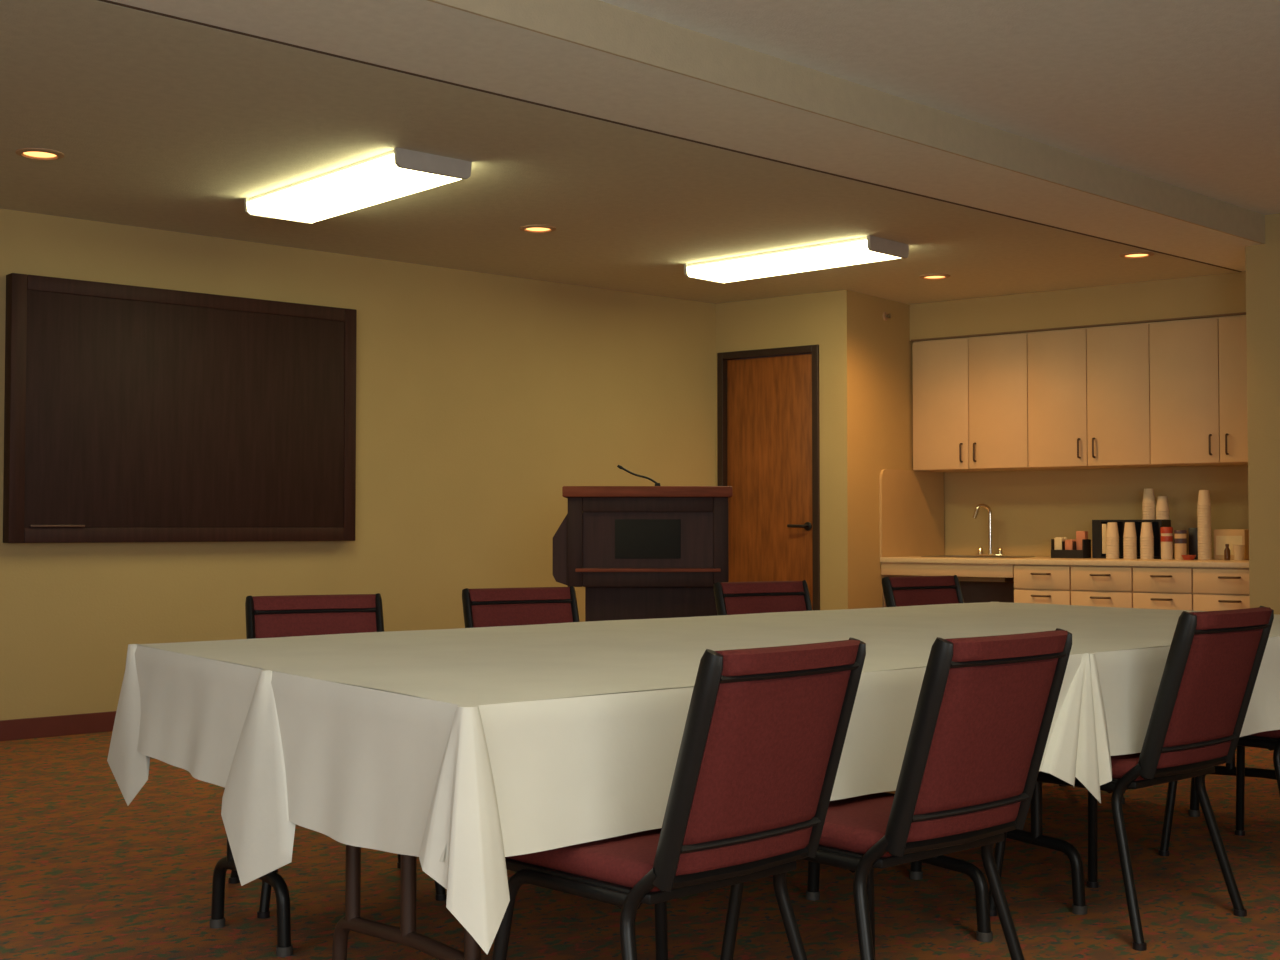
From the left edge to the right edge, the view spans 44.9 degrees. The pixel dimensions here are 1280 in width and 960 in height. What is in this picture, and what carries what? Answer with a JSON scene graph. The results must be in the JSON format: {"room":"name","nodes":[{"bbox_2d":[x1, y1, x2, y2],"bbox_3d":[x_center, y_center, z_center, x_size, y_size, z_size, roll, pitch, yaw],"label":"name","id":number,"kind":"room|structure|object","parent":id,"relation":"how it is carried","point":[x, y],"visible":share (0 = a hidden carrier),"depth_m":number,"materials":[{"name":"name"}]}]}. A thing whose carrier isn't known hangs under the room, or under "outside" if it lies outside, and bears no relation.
{"room":"conference room","nodes":[
{"label":"conference room","id":0,"kind":"room"},
{"bbox_2d":[0,209,715,719],"bbox_3d":[-3.305,-0.182,7.508,10.400,2.900,0.150,2,-2,-42],"label":"wall","id":1,"kind":"structure","parent":0,"point":[480,397],"depth_m":9.12,"materials":[{"name":"beige paint"}]},
{"bbox_2d":[0,711,115,740],"bbox_3d":[-3.259,1.215,7.399,10.080,0.100,0.012,2,-2,-42],"label":"baseboard","id":2,"kind":"structure","parent":1,"relation":"attached to","point":[38,727],"depth_m":7.71,"materials":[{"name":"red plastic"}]},
{"bbox_2d":[3,273,356,542],"bbox_3d":[-2.357,-0.332,8.188,1.930,1.315,0.097,2,-2,-42],"label":"board","id":3,"kind":"object","parent":1,"relation":"attached to","point":[132,413],"visible":1,"depth_m":8.08,"materials":[{"name":"brown wood"}]},
{"bbox_2d":[0,0,1237,304],"bbox_3d":[-1.319,-1.445,7.944,13.900,0.250,4.830,2,-2,-42],"label":"ceiling","id":4,"kind":"structure","parent":0,"point":[159,122],"depth_m":7.02,"materials":[{"name":"paint"}]},
{"bbox_2d":[16,148,63,159],"bbox_3d":[-2.504,-1.358,6.467,0.190,0.012,0.190,2,-2,-42],"label":"recessed light","id":5,"kind":"object","parent":4,"relation":"in","point":[33,153],"visible":1,"depth_m":6.46,"materials":[{"name":"glass"}]},
{"bbox_2d":[244,147,471,223],"bbox_3d":[-1.299,-1.310,6.989,0.378,0.078,1.326,2,-2,-42],"label":"fluorescent light","id":6,"kind":"object","parent":4,"relation":"attached to","point":[398,172],"visible":1,"depth_m":6.82,"materials":[{"name":"white plastic"}]},
{"bbox_2d":[520,225,555,232],"bbox_3d":[-0.533,-1.309,8.090,0.190,0.012,0.190,2,-2,-42],"label":"recessed light","id":7,"kind":"object","parent":4,"relation":"in","point":[528,228],"visible":1,"depth_m":8.09,"materials":[{"name":"glass"}]},
{"bbox_2d":[684,235,908,283],"bbox_3d":[0.874,-1.252,8.880,1.326,0.078,0.378,-2,-2,43],"label":"fluorescent light","id":8,"kind":"object","parent":4,"relation":"attached to","point":[868,249],"visible":1,"depth_m":8.74,"materials":[{"name":"white plastic"}]},
{"bbox_2d":[919,274,950,279],"bbox_3d":[1.834,-1.262,9.638,0.190,0.012,0.190,2,-2,-42],"label":"recessed light","id":9,"kind":"object","parent":4,"relation":"in","point":[926,276],"visible":1,"depth_m":9.63,"materials":[{"name":"glass"}]},
{"bbox_2d":[909,271,1245,341],"bbox_3d":[3.050,-1.271,10.298,2.548,0.555,0.494,-1,-2,38],"label":"soffit","id":10,"kind":"structure","parent":4,"relation":"attached to","point":[1220,293],"depth_m":10.10,"materials":[{"name":"beige paint"}]},
{"bbox_2d":[1119,251,1153,257],"bbox_3d":[2.842,-1.286,8.868,0.190,0.012,0.190,2,-2,-42],"label":"recessed light","id":11,"kind":"object","parent":4,"relation":"in","point":[1139,254],"visible":1,"depth_m":8.86,"materials":[{"name":"glass"}]},
{"bbox_2d":[0,731,1279,959],"bbox_3d":[1.025,1.249,5.216,13.900,0.100,11.900,2,-2,-42],"label":"floor","id":12,"kind":"structure","parent":0,"point":[86,874],"depth_m":4.33,"materials":[{"name":"carpet"}]},
{"bbox_2d":[209,837,292,956],"bbox_3d":[-0.389,0.817,4.415,1.901,0.714,0.948,2,-2,-42],"label":"folding table","id":13,"kind":"object","parent":12,"relation":"on","point":[284,948],"visible":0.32,"depth_m":3.81,"materials":[{"name":"metal"}]},
{"bbox_2d":[107,619,833,885],"bbox_3d":[-0.405,0.673,4.357,2.059,0.447,1.296,2,-2,-42],"label":"tablecloth","id":14,"kind":"object","parent":13,"relation":"on","point":[205,709],"visible":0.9,"depth_m":3.89,"materials":[{"name":"white fabric"}]},
{"bbox_2d":[228,593,446,918],"bbox_3d":[-0.895,0.760,4.510,0.538,0.834,0.626,1,-2,-24],"label":"banquet chair","id":15,"kind":"object","parent":12,"relation":"on","point":[285,615],"visible":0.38,"depth_m":4.72,"materials":[{"name":"red fabric"}]},
{"bbox_2d":[462,586,579,627],"bbox_3d":[-0.294,0.778,5.089,0.538,0.834,0.626,1,-2,-28],"label":"banquet chair","id":16,"kind":"object","parent":12,"relation":"on","point":[482,607],"visible":0.2,"depth_m":5.30,"materials":[{"name":"red fabric"}]},
{"bbox_2d":[553,486,732,621],"bbox_3d":[0.011,0.661,8.016,0.905,1.245,0.550,0,-2,0],"label":"lectern","id":17,"kind":"object","parent":12,"relation":"on","point":[636,552],"visible":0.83,"depth_m":7.79,"materials":[{"name":"brown wood"}]},
{"bbox_2d":[553,513,567,585],"bbox_3d":[-0.403,0.354,7.960,0.076,0.365,0.280,0,-2,0],"label":"shelf","id":18,"kind":"object","parent":17,"relation":"attached to","point":[560,539],"depth_m":7.82,"materials":[{"name":"brown wood"}]},
{"bbox_2d":[617,465,660,485],"bbox_3d":[-0.006,-0.023,7.832,0.221,0.110,0.031,0,-2,0],"label":"gooseneck microphone","id":19,"kind":"object","parent":17,"relation":"on","point":[618,466],"visible":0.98,"depth_m":7.83,"materials":[{"name":"black metal"}]},
{"bbox_2d":[615,519,680,557],"bbox_3d":[0.039,0.296,7.787,0.330,0.196,0.005,0,-2,0],"label":"grille","id":20,"kind":"object","parent":17,"relation":"attached to","point":[634,538],"depth_m":7.78,"materials":[{"name":"black fabric"}]},
{"bbox_2d":[332,687,992,959],"bbox_3d":[0.158,0.795,3.676,1.881,0.714,0.924,2,-2,-42],"label":"folding table","id":21,"kind":"object","parent":12,"relation":"on","point":[406,934],"visible":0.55,"depth_m":3.38,"materials":[{"name":"metal"}]},
{"bbox_2d":[271,633,1085,953],"bbox_3d":[0.151,0.635,3.637,1.964,0.415,0.989,1,-2,-39],"label":"tablecloth","id":22,"kind":"object","parent":21,"relation":"on","point":[463,766],"visible":0.72,"depth_m":2.99,"materials":[{"name":"white fabric"}]},
{"bbox_2d":[492,637,865,959],"bbox_3d":[0.078,0.712,2.928,0.538,0.834,0.626,2,-2,-45],"label":"banquet chair","id":23,"kind":"object","parent":12,"relation":"on","point":[765,730],"visible":0.96,"depth_m":2.75,"materials":[{"name":"red fabric"}]},
{"bbox_2d":[713,580,812,615],"bbox_3d":[0.593,0.796,5.694,0.538,0.834,0.626,1,-2,-30],"label":"banquet chair","id":24,"kind":"object","parent":12,"relation":"on","point":[731,598],"visible":0.28,"depth_m":5.90,"materials":[{"name":"red fabric"}]},
{"bbox_2d":[720,628,1071,959],"bbox_3d":[0.539,0.721,3.210,0.538,0.834,0.626,2,-2,-42],"label":"banquet chair","id":25,"kind":"object","parent":12,"relation":"on","point":[986,706],"visible":0.92,"depth_m":3.02,"materials":[{"name":"red fabric"}]},
{"bbox_2d":[881,562,1014,606],"bbox_3d":[2.288,0.959,10.547,0.950,0.802,0.921,-1,-2,38],"label":"apron","id":26,"kind":"object","parent":12,"relation":"on","point":[972,591],"visible":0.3,"depth_m":10.37,"materials":[{"name":"beige laminate"}]},
{"bbox_2d":[880,555,1248,581],"bbox_3d":[2.908,0.587,10.067,2.533,0.163,0.937,-1,-2,38],"label":"countertop","id":27,"kind":"structure","parent":26,"relation":"on","point":[953,559],"depth_m":9.79,"materials":[{"name":"laminate"}]},
{"bbox_2d":[921,555,1034,581],"bbox_3d":[2.304,0.602,10.559,0.620,0.163,0.460,-1,-2,38],"label":"sink basin","id":28,"kind":"object","parent":27,"relation":"in","point":[980,579],"depth_m":10.35,"materials":[{"name":"silver metal"}]},
{"bbox_2d":[972,504,1004,555],"bbox_3d":[2.426,0.348,10.789,0.200,0.367,0.119,-1,-2,38],"label":"faucet","id":29,"kind":"object","parent":27,"relation":"on","point":[980,550],"visible":0.98,"depth_m":10.80,"materials":[{"name":"silver metal"}]},
{"bbox_2d":[1051,539,1090,557],"bbox_3d":[2.845,0.453,10.232,0.220,0.124,0.140,-1,-2,38],"label":"condiment caddy","id":30,"kind":"object","parent":27,"relation":"on","point":[1085,552],"visible":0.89,"depth_m":10.18,"materials":[{"name":"black plastic"}]},
{"bbox_2d":[1054,537,1066,549],"bbox_3d":[2.790,0.442,10.276,0.052,0.125,0.092,-1,-2,38],"label":"bundle","id":31,"kind":"object","parent":30,"relation":"in","point":[1058,540],"visible":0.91,"depth_m":10.24,"materials":[{"name":"beige paper"}]},
{"bbox_2d":[1065,539,1075,549],"bbox_3d":[2.848,0.448,10.231,0.052,0.110,0.092,-1,-2,38],"label":"bundle","id":32,"kind":"object","parent":30,"relation":"in","point":[1069,542],"visible":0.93,"depth_m":10.20,"materials":[{"name":"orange paper"}]},
{"bbox_2d":[1076,531,1087,549],"bbox_3d":[2.907,0.419,10.191,0.060,0.165,0.060,-1,-2,38],"label":"carton","id":33,"kind":"object","parent":30,"relation":"in","point":[1080,535],"visible":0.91,"depth_m":10.17,"materials":[{"name":"pink paper"}]},
{"bbox_2d":[1092,520,1170,558],"bbox_3d":[3.204,0.385,10.110,0.460,0.252,0.176,-1,-2,38],"label":"organizer","id":34,"kind":"object","parent":27,"relation":"on","point":[1099,527],"visible":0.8,"depth_m":10.15,"materials":[{"name":"black plastic"}]},
{"bbox_2d":[1142,517,1155,519],"bbox_3d":[3.297,0.207,10.040,0.085,0.100,0.085,2,-2,-42],"label":"foam cup","id":35,"kind":"object","parent":34,"relation":"on","point":[1144,518],"visible":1,"depth_m":10.01,"materials":[{"name":"plastic"}]},
{"bbox_2d":[1142,514,1155,516],"bbox_3d":[3.297,0.190,10.041,0.085,0.100,0.085,-1,-2,31],"label":"foam cup","id":36,"kind":"object","parent":35,"relation":"on","point":[1144,515],"visible":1,"depth_m":10.01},
{"bbox_3d":[3.297,0.173,10.041,0.085,0.100,0.085,0,-2,14],"label":"foam cup","id":37,"kind":"object","parent":36,"relation":"on","visible":0},
{"bbox_2d":[1142,509,1155,511],"bbox_3d":[3.297,0.157,10.042,0.085,0.100,0.085,0,-2,-3],"label":"foam cup","id":38,"kind":"object","parent":37,"relation":"on","point":[1143,510],"visible":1,"depth_m":10.01,"materials":[{"name":"plastic"}]},
{"bbox_3d":[3.297,0.140,10.042,0.085,0.100,0.085,1,-2,-20],"label":"foam cup","id":39,"kind":"object","parent":38,"relation":"on","visible":0},
{"bbox_2d":[1142,504,1155,506],"bbox_3d":[3.297,0.123,10.043,0.085,0.100,0.085,1,-2,-37],"label":"foam cup","id":40,"kind":"object","parent":39,"relation":"on","point":[1143,505],"visible":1,"depth_m":10.01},
{"bbox_2d":[1142,489,1155,503],"bbox_3d":[3.297,0.106,10.043,0.085,0.100,0.085,-1,-2,35],"label":"foam cup","id":41,"kind":"object","parent":40,"relation":"on","point":[1148,495],"visible":1,"depth_m":10.01,"materials":[{"name":"plastic"}]},
{"bbox_2d":[1160,527,1172,558],"bbox_3d":[3.336,0.400,9.815,0.076,0.204,0.075,-1,-2,38],"label":"tub","id":42,"kind":"object","parent":27,"relation":"on","point":[1166,532],"visible":1,"depth_m":9.78,"materials":[{"name":"white plastic"}]},
{"bbox_2d":[1174,530,1186,559],"bbox_3d":[3.406,0.408,9.766,0.076,0.184,0.075,-1,-2,38],"label":"tub","id":43,"kind":"object","parent":27,"relation":"on","point":[1180,536],"visible":0.96,"depth_m":9.74,"materials":[{"name":"plastic"}]},
{"bbox_2d":[1181,555,1195,559],"bbox_3d":[3.419,0.483,9.659,0.090,0.030,0.090,2,-2,-42],"label":"dish","id":44,"kind":"object","parent":27,"relation":"on","point":[1185,557],"visible":1,"depth_m":9.63,"materials":[{"name":"ceramic"}]},
{"bbox_2d":[1189,528,1197,558],"bbox_3d":[3.526,0.403,9.832,0.060,0.200,0.100,-1,-2,38],"label":"carton","id":45,"kind":"object","parent":27,"relation":"on","point":[1193,548],"visible":0.5,"depth_m":9.79,"materials":[{"name":"black plastic"}]},
{"bbox_2d":[1224,544,1229,559],"bbox_3d":[3.624,0.445,9.565,0.036,0.100,0.036,-1,-2,38],"label":"syrup bottle","id":46,"kind":"object","parent":27,"relation":"on","point":[1227,550],"visible":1,"depth_m":9.55,"materials":[{"name":"brown glass"}]},
{"bbox_2d":[1214,529,1248,559],"bbox_3d":[3.732,0.405,9.746,0.190,0.190,0.182,-1,-2,38],"label":"box","id":47,"kind":"object","parent":27,"relation":"on","point":[1232,537],"visible":0.73,"depth_m":9.68,"materials":[{"name":"cardboard"}]},
{"bbox_2d":[1233,545,1244,559],"bbox_3d":[3.679,0.446,9.522,0.076,0.094,0.076,2,-2,-42],"label":"paper cup","id":48,"kind":"object","parent":27,"relation":"on","point":[1238,550],"visible":1,"depth_m":9.50,"materials":[{"name":"white paper"}]},
{"bbox_3d":[3.234,0.454,9.886,0.085,0.100,0.085,2,-2,-42],"label":"foam cup","id":49,"kind":"object","parent":27,"relation":"on","visible":0},
{"bbox_2d":[1140,554,1153,556],"bbox_3d":[3.234,0.438,9.886,0.085,0.100,0.085,-1,-2,31],"label":"foam cup","id":50,"kind":"object","parent":49,"relation":"on","point":[1142,555],"visible":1,"depth_m":9.85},
{"bbox_2d":[1140,551,1153,553],"bbox_3d":[3.234,0.421,9.887,0.085,0.100,0.085,0,-2,14],"label":"foam cup","id":51,"kind":"object","parent":50,"relation":"on","point":[1141,552],"visible":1,"depth_m":9.85,"materials":[{"name":"plastic"}]},
{"bbox_3d":[3.234,0.404,9.887,0.085,0.100,0.085,0,-2,-3],"label":"foam cup","id":52,"kind":"object","parent":51,"relation":"on","visible":0},
{"bbox_2d":[1140,546,1153,548],"bbox_3d":[3.234,0.387,9.888,0.085,0.100,0.085,1,-2,-20],"label":"foam cup","id":53,"kind":"object","parent":52,"relation":"on","point":[1141,547],"visible":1,"depth_m":9.85,"materials":[{"name":"plastic"}]},
{"bbox_2d":[1140,543,1153,545],"bbox_3d":[3.234,0.370,9.888,0.085,0.100,0.085,1,-2,-37],"label":"foam cup","id":54,"kind":"object","parent":53,"relation":"on","point":[1141,544],"visible":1,"depth_m":9.85,"materials":[{"name":"plastic"}]},
{"bbox_2d":[882,575,1065,785],"bbox_3d":[1.336,0.816,6.351,0.538,0.834,0.626,1,-2,-34],"label":"banquet chair","id":55,"kind":"object","parent":12,"relation":"on","point":[908,590],"visible":0.26,"depth_m":6.55,"materials":[{"name":"red fabric"}]},
{"bbox_2d":[1014,565,1071,604],"bbox_3d":[2.804,0.947,10.122,0.377,0.800,0.958,-1,-2,38],"label":"base cabinet","id":56,"kind":"object","parent":12,"relation":"on","point":[1039,584],"visible":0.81,"depth_m":9.77,"materials":[{"name":"beige laminate"}]},
{"bbox_2d":[909,754,1275,914],"bbox_3d":[1.618,0.832,4.892,1.995,0.714,0.952,2,-2,-42],"label":"folding table","id":57,"kind":"object","parent":12,"relation":"on","point":[1035,837],"visible":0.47,"depth_m":4.27,"materials":[{"name":"metal"}]},
{"bbox_2d":[841,610,1279,802],"bbox_3d":[1.617,0.678,4.851,2.267,0.428,1.061,2,-2,-42],"label":"tablecloth","id":58,"kind":"object","parent":57,"relation":"on","point":[1126,655],"visible":0.56,"depth_m":4.09,"materials":[{"name":"white fabric"}]},
{"bbox_2d":[1071,565,1133,607],"bbox_3d":[3.109,0.940,9.885,0.391,0.800,0.958,-1,-2,38],"label":"base cabinet","id":59,"kind":"object","parent":12,"relation":"on","point":[1099,586],"visible":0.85,"depth_m":9.53,"materials":[{"name":"beige laminate"}]},
{"bbox_2d":[989,606,1273,950],"bbox_3d":[1.318,0.748,4.116,0.538,0.834,0.626,2,-2,-42],"label":"banquet chair","id":60,"kind":"object","parent":12,"relation":"on","point":[1214,659],"visible":0.84,"depth_m":3.92,"materials":[{"name":"red fabric"}]},
{"bbox_2d":[1133,566,1193,610],"bbox_3d":[3.407,0.933,9.654,0.360,0.800,0.958,-1,-2,38],"label":"base cabinet","id":61,"kind":"object","parent":12,"relation":"on","point":[1168,588],"visible":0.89,"depth_m":9.30,"materials":[{"name":"beige laminate"}]},
{"bbox_2d":[1158,730,1279,855],"bbox_3d":[2.037,0.771,4.873,0.538,0.834,0.626,2,-2,-42],"label":"banquet chair","id":62,"kind":"object","parent":12,"relation":"on","point":[1270,740],"visible":0.37,"depth_m":4.91,"materials":[{"name":"metal"}]},
{"bbox_2d":[1193,567,1249,610],"bbox_3d":[3.724,0.926,9.409,0.437,0.800,0.958,-1,-2,38],"label":"base cabinet","id":63,"kind":"object","parent":12,"relation":"on","point":[1214,589],"visible":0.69,"depth_m":9.10,"materials":[{"name":"beige laminate"}]},
{"bbox_3d":[1.049,0.854,5.617,1.929,0.714,0.946,2,-2,-42],"label":"folding table","id":64,"kind":"object","parent":12,"relation":"on","visible":0},
{"bbox_2d":[657,602,1187,632],"bbox_3d":[1.060,0.703,5.667,2.056,0.428,1.028,2,-2,-42],"label":"tablecloth","id":65,"kind":"object","parent":64,"relation":"on","point":[937,615],"visible":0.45,"depth_m":5.53,"materials":[{"name":"white fabric"}]},
{"bbox_2d":[716,290,858,609],"bbox_3d":[0.939,-0.089,10.574,1.171,2.900,0.140,-1,-2,38],"label":"wall","id":66,"kind":"structure","parent":0,"point":[828,320],"depth_m":10.25,"materials":[{"name":"beige paint"}]},
{"bbox_2d":[717,344,819,610],"bbox_3d":[0.911,0.234,10.580,0.814,2.253,0.170,-1,-2,38],"label":"door frame","id":67,"kind":"structure","parent":66,"relation":"attached to","point":[722,357],"depth_m":10.36,"materials":[{"name":"brown metal"}]},
{"bbox_2d":[726,354,812,609],"bbox_3d":[0.879,0.255,10.545,0.721,2.194,0.112,-1,-2,38],"label":"door","id":68,"kind":"structure","parent":66,"relation":"in","point":[769,399],"depth_m":10.56,"materials":[{"name":"orange wood"}]},
{"bbox_2d":[857,292,937,608],"bbox_3d":[1.807,-0.081,10.853,0.140,2.900,1.364,-1,-2,38],"label":"wall","id":69,"kind":"structure","parent":0,"point":[885,364],"depth_m":10.49,"materials":[{"name":"beige paint"}]},
{"bbox_2d":[883,312,891,320],"bbox_3d":[1.692,-1.120,10.588,0.041,0.064,0.064,-1,-2,38],"label":"sprinkler head","id":70,"kind":"object","parent":69,"relation":"attached to","point":[885,315],"visible":1,"depth_m":10.58},
{"bbox_2d":[879,469,943,556],"bbox_3d":[1.908,0.234,10.842,0.020,0.598,0.919,-1,-2,38],"label":"side splash","id":71,"kind":"object","parent":69,"relation":"attached to","point":[911,503],"visible":1,"depth_m":10.80,"materials":[{"name":"beige laminate"}]},
{"bbox_2d":[911,312,1245,341],"bbox_3d":[2.901,-1.001,10.099,2.523,0.011,0.021,-1,-2,38],"label":"trim","id":72,"kind":"structure","parent":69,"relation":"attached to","point":[1241,313],"depth_m":10.09,"materials":[{"name":"wood"}]},
{"bbox_2d":[600,0,1279,214],"bbox_3d":[2.674,-1.714,3.444,13.900,0.185,6.928,2,-2,-42],"label":"ceiling","id":73,"kind":"structure","parent":0,"point":[1185,94],"depth_m":5.74,"materials":[{"name":"paint"}]},
{"bbox_2d":[109,0,1260,270],"bbox_3d":[0.442,-1.482,5.958,13.921,0.196,0.771,2,-2,-43],"label":"beam","id":74,"kind":"structure","parent":73,"relation":"attached to","point":[427,38],"depth_m":5.69,"materials":[{"name":"paint"}]},
{"bbox_2d":[98,0,1241,271],"bbox_3d":[0.181,-1.472,6.251,13.904,0.199,0.014,2,-2,-43],"label":"trim","id":75,"kind":"structure","parent":74,"relation":"attached to","point":[106,1],"depth_m":5.85,"materials":[{"name":"paint"}]},
{"bbox_2d":[428,0,1264,243],"bbox_3d":[0.590,-1.537,5.792,13.916,0.296,0.012,2,-2,-44],"label":"beam","id":76,"kind":"structure","parent":73,"relation":"attached to","point":[599,25],"depth_m":5.94,"materials":[{"name":"paint"}]},
{"bbox_2d":[944,465,1248,558],"bbox_3d":[3.244,-0.091,10.513,2.548,2.900,0.140,-1,-2,38],"label":"wall","id":77,"kind":"structure","parent":0,"point":[1030,509],"depth_m":10.66,"materials":[{"name":"beige paint"}]},
{"bbox_2d":[912,332,1053,471],"bbox_3d":[2.384,-0.521,10.769,0.852,0.905,0.526,-1,-2,38],"label":"upper cabinet","id":78,"kind":"object","parent":77,"relation":"attached to","point":[970,394],"visible":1,"depth_m":10.58,"materials":[{"name":"beige laminate"}]},
{"bbox_2d":[1027,322,1171,469],"bbox_3d":[3.045,-0.537,10.257,0.818,0.905,0.526,-1,-2,38],"label":"upper cabinet","id":79,"kind":"object","parent":77,"relation":"attached to","point":[1089,388],"visible":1,"depth_m":10.07,"materials":[{"name":"beige laminate"}]},
{"bbox_2d":[1149,315,1247,466],"bbox_3d":[3.700,-0.552,9.749,0.836,0.905,0.526,-1,-2,38],"label":"upper cabinet","id":80,"kind":"object","parent":77,"relation":"attached to","point":[1198,367],"visible":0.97,"depth_m":9.64,"materials":[{"name":"beige laminate"}]},
{"bbox_2d":[1245,213,1279,614],"bbox_3d":[6.202,-0.213,6.496,7.052,2.900,0.140,-1,-2,38],"label":"wall","id":81,"kind":"structure","parent":0,"point":[1263,260],"depth_m":8.55,"materials":[{"name":"beige paint"}]},
{"bbox_3d":[3.056,0.341,10.027,0.085,0.100,0.085,-1,-2,18],"label":"foam cup","id":82,"kind":"object","parent":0,"visible":0},
{"bbox_2d":[1106,522,1118,537],"bbox_3d":[3.056,0.324,10.028,0.085,0.100,0.085,0,-2,1],"label":"foam cup","id":83,"kind":"object","parent":82,"relation":"on","point":[1112,527],"visible":1,"depth_m":10.00,"materials":[{"name":"plastic"}]},
{"bbox_3d":[3.147,0.356,9.956,0.085,0.100,0.085,-1,-2,35],"label":"foam cup","id":84,"kind":"object","parent":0,"visible":0},
{"bbox_2d":[1123,538,1136,540],"bbox_3d":[3.147,0.339,9.957,0.085,0.100,0.085,-1,-2,18],"label":"foam cup","id":85,"kind":"object","parent":84,"relation":"on","point":[1124,539],"visible":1,"depth_m":9.92,"materials":[{"name":"plastic"}]},
{"bbox_2d":[1123,522,1136,537],"bbox_3d":[3.147,0.322,9.957,0.085,0.100,0.085,0,-2,1],"label":"foam cup","id":86,"kind":"object","parent":85,"relation":"in","point":[1129,529],"visible":1,"depth_m":9.93,"materials":[{"name":"plastic"}]},
{"bbox_3d":[3.234,0.354,9.889,0.085,0.100,0.085,-1,-2,35],"label":"foam cup","id":87,"kind":"object","parent":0,"visible":0},
{"bbox_2d":[1140,538,1153,540],"bbox_3d":[3.234,0.337,9.889,0.085,0.100,0.085,-1,-2,18],"label":"foam cup","id":88,"kind":"object","parent":87,"relation":"on","point":[1141,539],"visible":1,"depth_m":9.85,"materials":[{"name":"plastic"}]},
{"bbox_2d":[1140,522,1153,537],"bbox_3d":[3.234,0.320,9.890,0.085,0.100,0.085,0,-2,1],"label":"foam cup","id":89,"kind":"object","parent":88,"relation":"in","point":[1146,528],"visible":1,"depth_m":9.86,"materials":[{"name":"plastic"}]},
{"bbox_3d":[3.367,0.172,9.987,0.085,0.100,0.085,0,-2,14],"label":"foam cup","id":90,"kind":"object","parent":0,"visible":0},
{"bbox_2d":[1156,496,1168,511],"bbox_3d":[3.367,0.155,9.988,0.085,0.100,0.085,0,-2,-3],"label":"foam cup","id":91,"kind":"object","parent":90,"relation":"on","point":[1162,501],"visible":1,"depth_m":9.96,"materials":[{"name":"plastic"}]},
{"bbox_3d":[3.540,0.365,9.720,0.085,0.100,0.085,1,-2,-37],"label":"foam cup","id":92,"kind":"object","parent":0,"visible":0},
{"bbox_2d":[1198,541,1211,543],"bbox_3d":[3.540,0.348,9.721,0.085,0.100,0.085,-1,-2,35],"label":"foam cup","id":93,"kind":"object","parent":92,"relation":"on","point":[1199,542],"visible":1,"depth_m":9.69,"materials":[{"name":"plastic"}]},
{"bbox_2d":[1197,538,1211,540],"bbox_3d":[3.540,0.332,9.721,0.085,0.100,0.085,-1,-2,18],"label":"foam cup","id":94,"kind":"object","parent":93,"relation":"on","point":[1199,539],"visible":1,"depth_m":9.69,"materials":[{"name":"plastic"}]},
{"bbox_3d":[3.540,0.315,9.722,0.085,0.100,0.085,0,-2,1],"label":"foam cup","id":95,"kind":"object","parent":94,"relation":"on","visible":0},
{"bbox_2d":[1197,533,1211,535],"bbox_3d":[3.540,0.298,9.722,0.085,0.100,0.085,1,-2,-16],"label":"foam cup","id":96,"kind":"object","parent":95,"relation":"on","point":[1198,534],"visible":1,"depth_m":9.69,"materials":[{"name":"plastic"}]},
{"bbox_2d":[1197,530,1211,532],"bbox_3d":[3.540,0.281,9.723,0.085,0.100,0.085,1,-2,-33],"label":"foam cup","id":97,"kind":"object","parent":96,"relation":"on","point":[1199,531],"visible":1,"depth_m":9.69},
{"bbox_2d":[1197,527,1211,529],"bbox_3d":[3.540,0.265,9.723,0.085,0.100,0.085,-1,-2,39],"label":"foam cup","id":98,"kind":"object","parent":97,"relation":"on","point":[1199,528],"visible":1,"depth_m":9.69,"materials":[{"name":"plastic"}]},
{"label":"foam cup","id":99,"kind":"object","parent":98,"relation":"on","visible":0},
{"bbox_2d":[1197,522,1210,524],"bbox_3d":[3.540,0.231,9.725,0.085,0.100,0.085,0,-2,5],"label":"foam cup","id":100,"kind":"object","parent":99,"relation":"on","point":[1199,523],"visible":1,"depth_m":9.69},
{"bbox_2d":[1197,519,1211,521],"bbox_3d":[3.540,0.214,9.725,0.085,0.100,0.085,0,-2,-12],"label":"foam cup","id":101,"kind":"object","parent":100,"relation":"on","point":[1199,520],"visible":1,"depth_m":9.69,"materials":[{"name":"plastic"}]},
{"bbox_3d":[3.540,0.197,9.725,0.085,0.100,0.085,1,-2,-29],"label":"foam cup","id":102,"kind":"object","parent":101,"relation":"on","visible":0},
{"bbox_2d":[1197,514,1210,516],"bbox_3d":[3.540,0.181,9.726,0.085,0.100,0.085,-2,-2,43],"label":"foam cup","id":103,"kind":"object","parent":102,"relation":"on","point":[1198,515],"visible":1,"depth_m":9.69,"materials":[{"name":"plastic"}]},
{"bbox_2d":[1197,511,1210,513],"bbox_3d":[3.540,0.164,9.726,0.085,0.100,0.085,-1,-2,26],"label":"foam cup","id":104,"kind":"object","parent":103,"relation":"on","point":[1198,512],"visible":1,"depth_m":9.69,"materials":[{"name":"plastic"}]},
{"bbox_3d":[3.540,0.147,9.727,0.085,0.100,0.085,0,-2,9],"label":"foam cup","id":105,"kind":"object","parent":104,"relation":"on","visible":0},
{"bbox_2d":[1197,506,1210,508],"bbox_3d":[3.540,0.130,9.727,0.085,0.100,0.085,0,-2,-8],"label":"foam cup","id":106,"kind":"object","parent":105,"relation":"on","point":[1198,507],"visible":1,"depth_m":9.69,"materials":[{"name":"plastic"}]},
{"bbox_2d":[1197,490,1210,505],"bbox_3d":[3.540,0.113,9.728,0.085,0.100,0.085,1,-2,-25],"label":"foam cup","id":107,"kind":"object","parent":106,"relation":"on","point":[1204,496],"visible":1,"depth_m":9.70,"materials":[{"name":"plastic"}]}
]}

